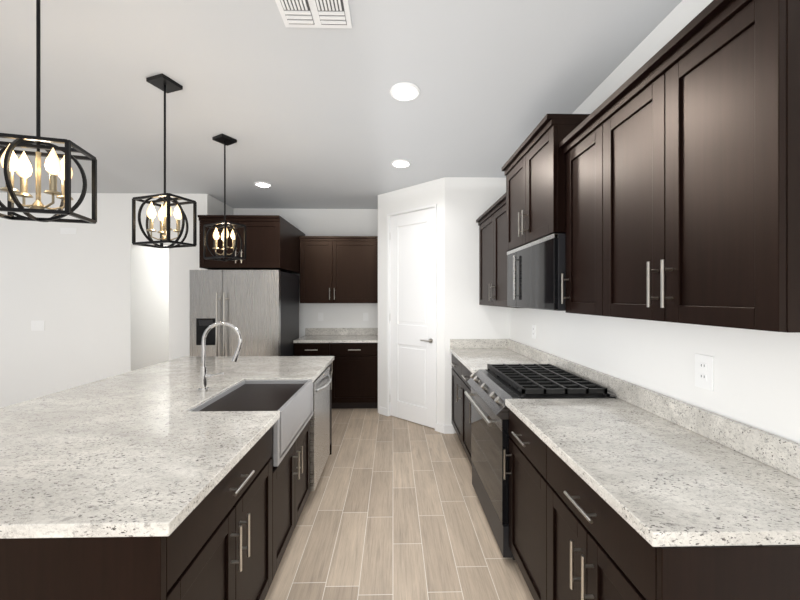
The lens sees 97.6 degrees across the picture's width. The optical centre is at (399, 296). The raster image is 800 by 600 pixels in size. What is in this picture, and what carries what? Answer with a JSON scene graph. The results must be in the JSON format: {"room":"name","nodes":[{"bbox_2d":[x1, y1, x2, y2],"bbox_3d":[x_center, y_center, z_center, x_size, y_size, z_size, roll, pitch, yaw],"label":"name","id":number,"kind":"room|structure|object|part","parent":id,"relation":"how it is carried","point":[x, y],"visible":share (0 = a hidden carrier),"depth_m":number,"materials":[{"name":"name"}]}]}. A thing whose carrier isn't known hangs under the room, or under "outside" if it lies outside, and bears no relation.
{"room":"kitchen","nodes":[
{"label":"kitchen","id":0,"kind":"room"},
{"bbox_2d":[0,193,168,407],"bbox_3d":[-5.289,0.089,4.385,4.800,2.762,0.120,0,0,-1],"label":"wall","id":1,"kind":"structure","parent":0,"point":[77,292],"depth_m":4.35,"materials":[{"name":"paint"}]},
{"bbox_2d":[31,321,44,330],"bbox_3d":[-4.488,0.355,4.337,0.160,0.125,0.008,0,0,-1],"label":"light switch","id":2,"kind":"object","parent":1,"relation":"attached to","point":[37,325],"visible":1,"depth_m":4.33,"materials":[{"name":"white plastic"}]},
{"bbox_2d":[60,228,75,233],"bbox_3d":[-4.118,-0.820,4.345,0.190,0.075,0.006,0,0,-1],"label":"door chime","id":3,"kind":"object","parent":1,"relation":"attached to","point":[67,230],"visible":1,"depth_m":4.34,"materials":[{"name":"white plastic"}]},
{"bbox_2d":[138,246,168,368],"bbox_3d":[-3.445,0.089,5.707,0.120,2.762,2.450,0,0,-1],"label":"wall","id":4,"kind":"structure","parent":0,"point":[153,306],"depth_m":4.78,"materials":[{"name":"paint"}]},
{"bbox_2d":[169,194,232,359],"bbox_3d":[-2.658,0.089,4.738,0.475,2.762,0.720,0,0,-1],"label":"wall","id":5,"kind":"structure","parent":0,"point":[183,261],"depth_m":4.38,"materials":[{"name":"paint"}]},
{"bbox_2d":[198,215,297,273],"bbox_3d":[-1.822,-0.625,4.332,0.907,0.589,0.810,0,0,-1],"label":"cabinet","id":6,"kind":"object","parent":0,"point":[271,241],"depth_m":3.97,"materials":[{"name":"brown wood"}]},
{"bbox_2d":[233,208,377,337],"bbox_3d":[-0.814,0.089,5.195,3.940,2.762,0.120,0,0,-1],"label":"wall","id":7,"kind":"structure","parent":0,"point":[335,222],"depth_m":5.13,"materials":[{"name":"paint"}]},
{"bbox_2d":[318,313,322,320],"bbox_3d":[-1.163,0.290,5.123,0.075,0.120,0.008,0,0,-1],"label":"electrical outlet","id":8,"kind":"object","parent":7,"relation":"attached to","point":[320,316],"visible":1,"depth_m":5.12,"materials":[{"name":"white plastic"}]},
{"bbox_2d":[363,313,367,320],"bbox_3d":[-0.503,0.290,5.137,0.075,0.120,0.008,0,0,-1],"label":"electrical outlet","id":9,"kind":"object","parent":7,"relation":"attached to","point":[365,316],"visible":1,"depth_m":5.13,"materials":[{"name":"white plastic"}]},
{"bbox_2d":[298,229,377,302],"bbox_3d":[-1.281,-0.417,4.934,2.014,1.005,0.372,0,0,-1],"label":"cabinet","id":10,"kind":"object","parent":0,"point":[336,269],"depth_m":4.81,"materials":[{"name":"brown wood"}]},
{"bbox_2d":[0,0,681,208],"bbox_3d":[-3.135,-1.342,1.988,9.010,0.100,10.500,0,0,-1],"label":"ceiling","id":11,"kind":"structure","parent":0,"point":[314,118],"depth_m":2.15,"materials":[{"name":"paint"}]},
{"bbox_2d":[0,0,96,223],"bbox_3d":[-1.397,-0.792,1.352,0.329,0.998,0.303,0,0,-1],"label":"pendant light","id":12,"kind":"object","parent":11,"relation":"hanging from","point":[11,163],"visible":1,"depth_m":1.35,"materials":[{"name":"black metal"}]},
{"bbox_2d":[132,73,196,248],"bbox_3d":[-1.412,-0.792,2.102,0.338,0.998,0.295,0,0,-1],"label":"pendant light","id":13,"kind":"object","parent":11,"relation":"hanging from","point":[163,82],"visible":1,"depth_m":2.09,"materials":[{"name":"black metal"}]},
{"bbox_2d":[203,134,245,260],"bbox_3d":[-1.427,-0.792,2.852,0.345,0.998,0.310,0,0,-1],"label":"pendant light","id":14,"kind":"object","parent":11,"relation":"hanging from","point":[224,139],"visible":1,"depth_m":2.84,"materials":[{"name":"black metal"}]},
{"bbox_2d":[254,182,271,187],"bbox_3d":[-1.571,-1.288,4.009,0.188,0.021,0.188,0,0,-1],"label":"recessed light","id":15,"kind":"object","parent":11,"relation":"in","point":[263,184],"visible":0.88,"depth_m":4.00,"materials":[{"name":"white plastic"}]},
{"bbox_2d":[275,0,351,27],"bbox_3d":[-0.383,-1.284,1.495,0.315,0.015,0.345,0,0,-1],"label":"ceiling vent","id":16,"kind":"object","parent":11,"relation":"in","point":[315,13],"visible":1,"depth_m":1.58,"materials":[{"name":"white metal"}]},
{"bbox_2d":[391,159,410,167],"bbox_3d":[0.009,-1.288,3.376,0.188,0.021,0.188,0,0,-1],"label":"recessed light","id":17,"kind":"object","parent":11,"relation":"in","point":[400,163],"visible":0.98,"depth_m":3.37,"materials":[{"name":"white plastic"}]},
{"bbox_2d":[390,82,419,100],"bbox_3d":[0.031,-1.288,2.196,0.188,0.021,0.188,0,0,-1],"label":"recessed light","id":18,"kind":"object","parent":11,"relation":"in","point":[404,91],"visible":0.98,"depth_m":2.19,"materials":[{"name":"white plastic"}]},
{"bbox_2d":[265,408,533,599],"bbox_3d":[-3.135,1.520,1.988,9.010,0.100,10.500,0,0,-1],"label":"floor","id":19,"kind":"structure","parent":0,"point":[392,509],"depth_m":2.22,"materials":[{"name":"beige tile"}]},
{"bbox_2d":[0,357,333,599],"bbox_3d":[-1.085,1.030,2.066,1.103,0.880,2.420,0,0,-1],"label":"kitchen island","id":20,"kind":"object","parent":19,"relation":"on","point":[231,544],"depth_m":1.13,"materials":[{"name":"brown wood"}]},
{"bbox_2d":[0,357,331,532],"bbox_3d":[-1.299,0.572,2.062,1.412,0.035,2.433,0,0,-1],"label":"island countertop","id":21,"kind":"structure","parent":20,"relation":"on","point":[133,451],"depth_m":1.31,"materials":[{"name":"grey stone"}]},
{"bbox_2d":[196,321,243,392],"bbox_3d":[-1.069,0.350,2.083,0.256,0.409,0.060,0,0,-1],"label":"faucet","id":22,"kind":"object","parent":21,"relation":"on","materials":[{"name":"silver metal"}]},
{"bbox_2d":[200,377,315,412],"bbox_3d":[-0.826,0.690,2.048,0.462,0.250,0.742,0,0,-1],"label":"sink","id":23,"kind":"object","parent":21,"relation":"in","point":[257,392],"depth_m":2.12,"materials":[{"name":"grey metal"}]},
{"bbox_2d":[190,270,298,356],"bbox_3d":[-1.870,0.583,4.325,0.994,1.775,0.917,0,0,-1],"label":"fridge","id":24,"kind":"object","parent":19,"relation":"on","point":[259,309],"visible":0.44,"depth_m":3.94,"materials":[{"name":"grey metal"}]},
{"bbox_2d":[293,328,377,408],"bbox_3d":[-0.820,0.962,4.804,1.108,1.017,0.654,0,0,-1],"label":"base cabinet","id":25,"kind":"object","parent":19,"relation":"on","point":[353,352],"visible":0.58,"depth_m":4.53,"materials":[{"name":"brown wood"}]},
{"bbox_2d":[293,328,377,342],"bbox_3d":[-0.820,0.521,4.813,1.108,0.137,0.636,0,0,-1],"label":"countertop","id":26,"kind":"structure","parent":25,"relation":"on","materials":[{"name":"stone"}]},
{"bbox_2d":[451,355,457,435],"bbox_3d":[0.874,1.030,3.473,0.626,0.880,0.608,0,0,-1],"label":"base cabinet","id":27,"kind":"object","parent":19,"relation":"on","point":[454,363],"depth_m":3.58,"materials":[{"name":"brown wood"}]},
{"bbox_2d":[458,363,505,479],"bbox_3d":[0.884,1.030,2.984,0.626,0.880,0.607,0,0,-1],"label":"base cabinet","id":28,"kind":"object","parent":19,"relation":"on","point":[464,404],"depth_m":3.09,"materials":[{"name":"brown wood"}]},
{"bbox_2d":[450,347,545,374],"bbox_3d":[0.869,0.572,3.229,0.645,0.035,1.097,0,0,-1],"label":"countertop","id":29,"kind":"structure","parent":28,"relation":"on","point":[472,358],"depth_m":3.24,"materials":[{"name":"grey stone"}]},
{"bbox_2d":[506,411,533,598],"bbox_3d":[0.910,1.030,1.650,0.626,0.880,0.532,0,0,-1],"label":"base cabinet","id":30,"kind":"object","parent":19,"relation":"on","point":[521,442],"depth_m":1.72,"materials":[{"name":"brown wood"}]},
{"bbox_2d":[464,364,615,559],"bbox_3d":[0.834,0.988,2.297,0.693,0.964,0.757,0,0,-1],"label":"range","id":31,"kind":"object","parent":19,"relation":"on","point":[494,387],"visible":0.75,"depth_m":2.11,"materials":[{"name":"grey metal"}]},
{"bbox_2d":[534,435,799,599],"bbox_3d":[0.920,1.030,1.164,0.626,0.880,0.676,0,0,-1],"label":"base cabinet","id":32,"kind":"object","parent":19,"relation":"on","point":[583,551],"depth_m":0.97,"materials":[{"name":"brown wood"}]},
{"bbox_2d":[506,399,799,550],"bbox_3d":[0.906,0.572,1.373,0.645,0.035,1.085,0,0,-1],"label":"countertop","id":33,"kind":"structure","parent":32,"relation":"on","point":[668,483],"depth_m":1.09,"materials":[{"name":"grey stone"}]},
{"bbox_2d":[378,177,453,433],"bbox_3d":[0.156,0.089,4.111,1.096,2.762,0.142,0,0,41],"label":"wall","id":34,"kind":"structure","parent":0,"point":[411,303],"depth_m":4.09,"materials":[{"name":"paint"}]},
{"bbox_3d":[0.149,0.224,4.114,0.616,2.492,0.576,0,0,-1],"label":"pantry casing","id":35,"kind":"part","parent":34,"relation":"part of","materials":[{"name":"white wood"}]},
{"bbox_3d":[0.149,0.234,4.112,0.530,2.456,0.486,0,0,-1],"label":"pantry door","id":36,"kind":"part","parent":34,"relation":"part of","materials":[{"name":"white wood"}]},
{"bbox_3d":[0.160,1.425,4.090,0.827,0.090,0.669,0,0,-1],"label":"baseboard pantry","id":37,"kind":"part","parent":34,"relation":"part of","materials":[{"name":"white"}]},
{"bbox_2d":[445,177,508,432],"bbox_3d":[0.833,0.089,3.835,0.701,2.762,0.110,0,0,-1],"label":"wall","id":38,"kind":"structure","parent":0,"point":[469,201],"depth_m":3.78,"materials":[{"name":"white paint"}]},
{"bbox_2d":[450,339,505,346],"bbox_3d":[0.848,0.504,3.766,0.623,0.101,0.022,0,0,-1],"label":"backsplash","id":39,"kind":"structure","parent":38,"relation":"attached to","point":[453,342],"depth_m":3.75,"materials":[{"name":"grey stone"}]},
{"bbox_2d":[509,0,799,443],"bbox_3d":[1.279,0.089,2.076,0.120,2.762,10.500,0,0,-1],"label":"wall","id":40,"kind":"structure","parent":0,"point":[757,379],"depth_m":1.55,"materials":[{"name":"paint"}]},
{"bbox_2d":[532,325,535,338],"bbox_3d":[1.193,0.310,3.124,0.008,0.120,0.075,0,0,-1],"label":"electrical outlet","id":41,"kind":"object","parent":40,"relation":"attached to","point":[534,331],"visible":1,"depth_m":3.10,"materials":[{"name":"white plastic"}]},
{"bbox_2d":[476,0,799,332],"bbox_3d":[0.996,-0.452,2.312,0.428,1.076,2.935,0,0,-1],"label":"upper cabinet","id":42,"kind":"object","parent":40,"relation":"attached to","point":[662,184],"visible":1,"depth_m":1.14,"materials":[{"name":"brown wood"}]},
{"bbox_2d":[506,339,799,478],"bbox_3d":[1.199,0.504,2.310,0.022,0.101,2.947,0,0,-1],"label":"backsplash","id":43,"kind":"structure","parent":40,"relation":"attached to","point":[784,454],"depth_m":1.42,"materials":[{"name":"grey stone"}]},
{"bbox_2d":[695,353,713,390],"bbox_3d":[1.228,0.302,1.415,0.008,0.135,0.080,0,0,-1],"label":"electrical outlet","id":44,"kind":"object","parent":40,"relation":"attached to","point":[704,371],"visible":1,"depth_m":1.41,"materials":[{"name":"white plastic"}]}
]}

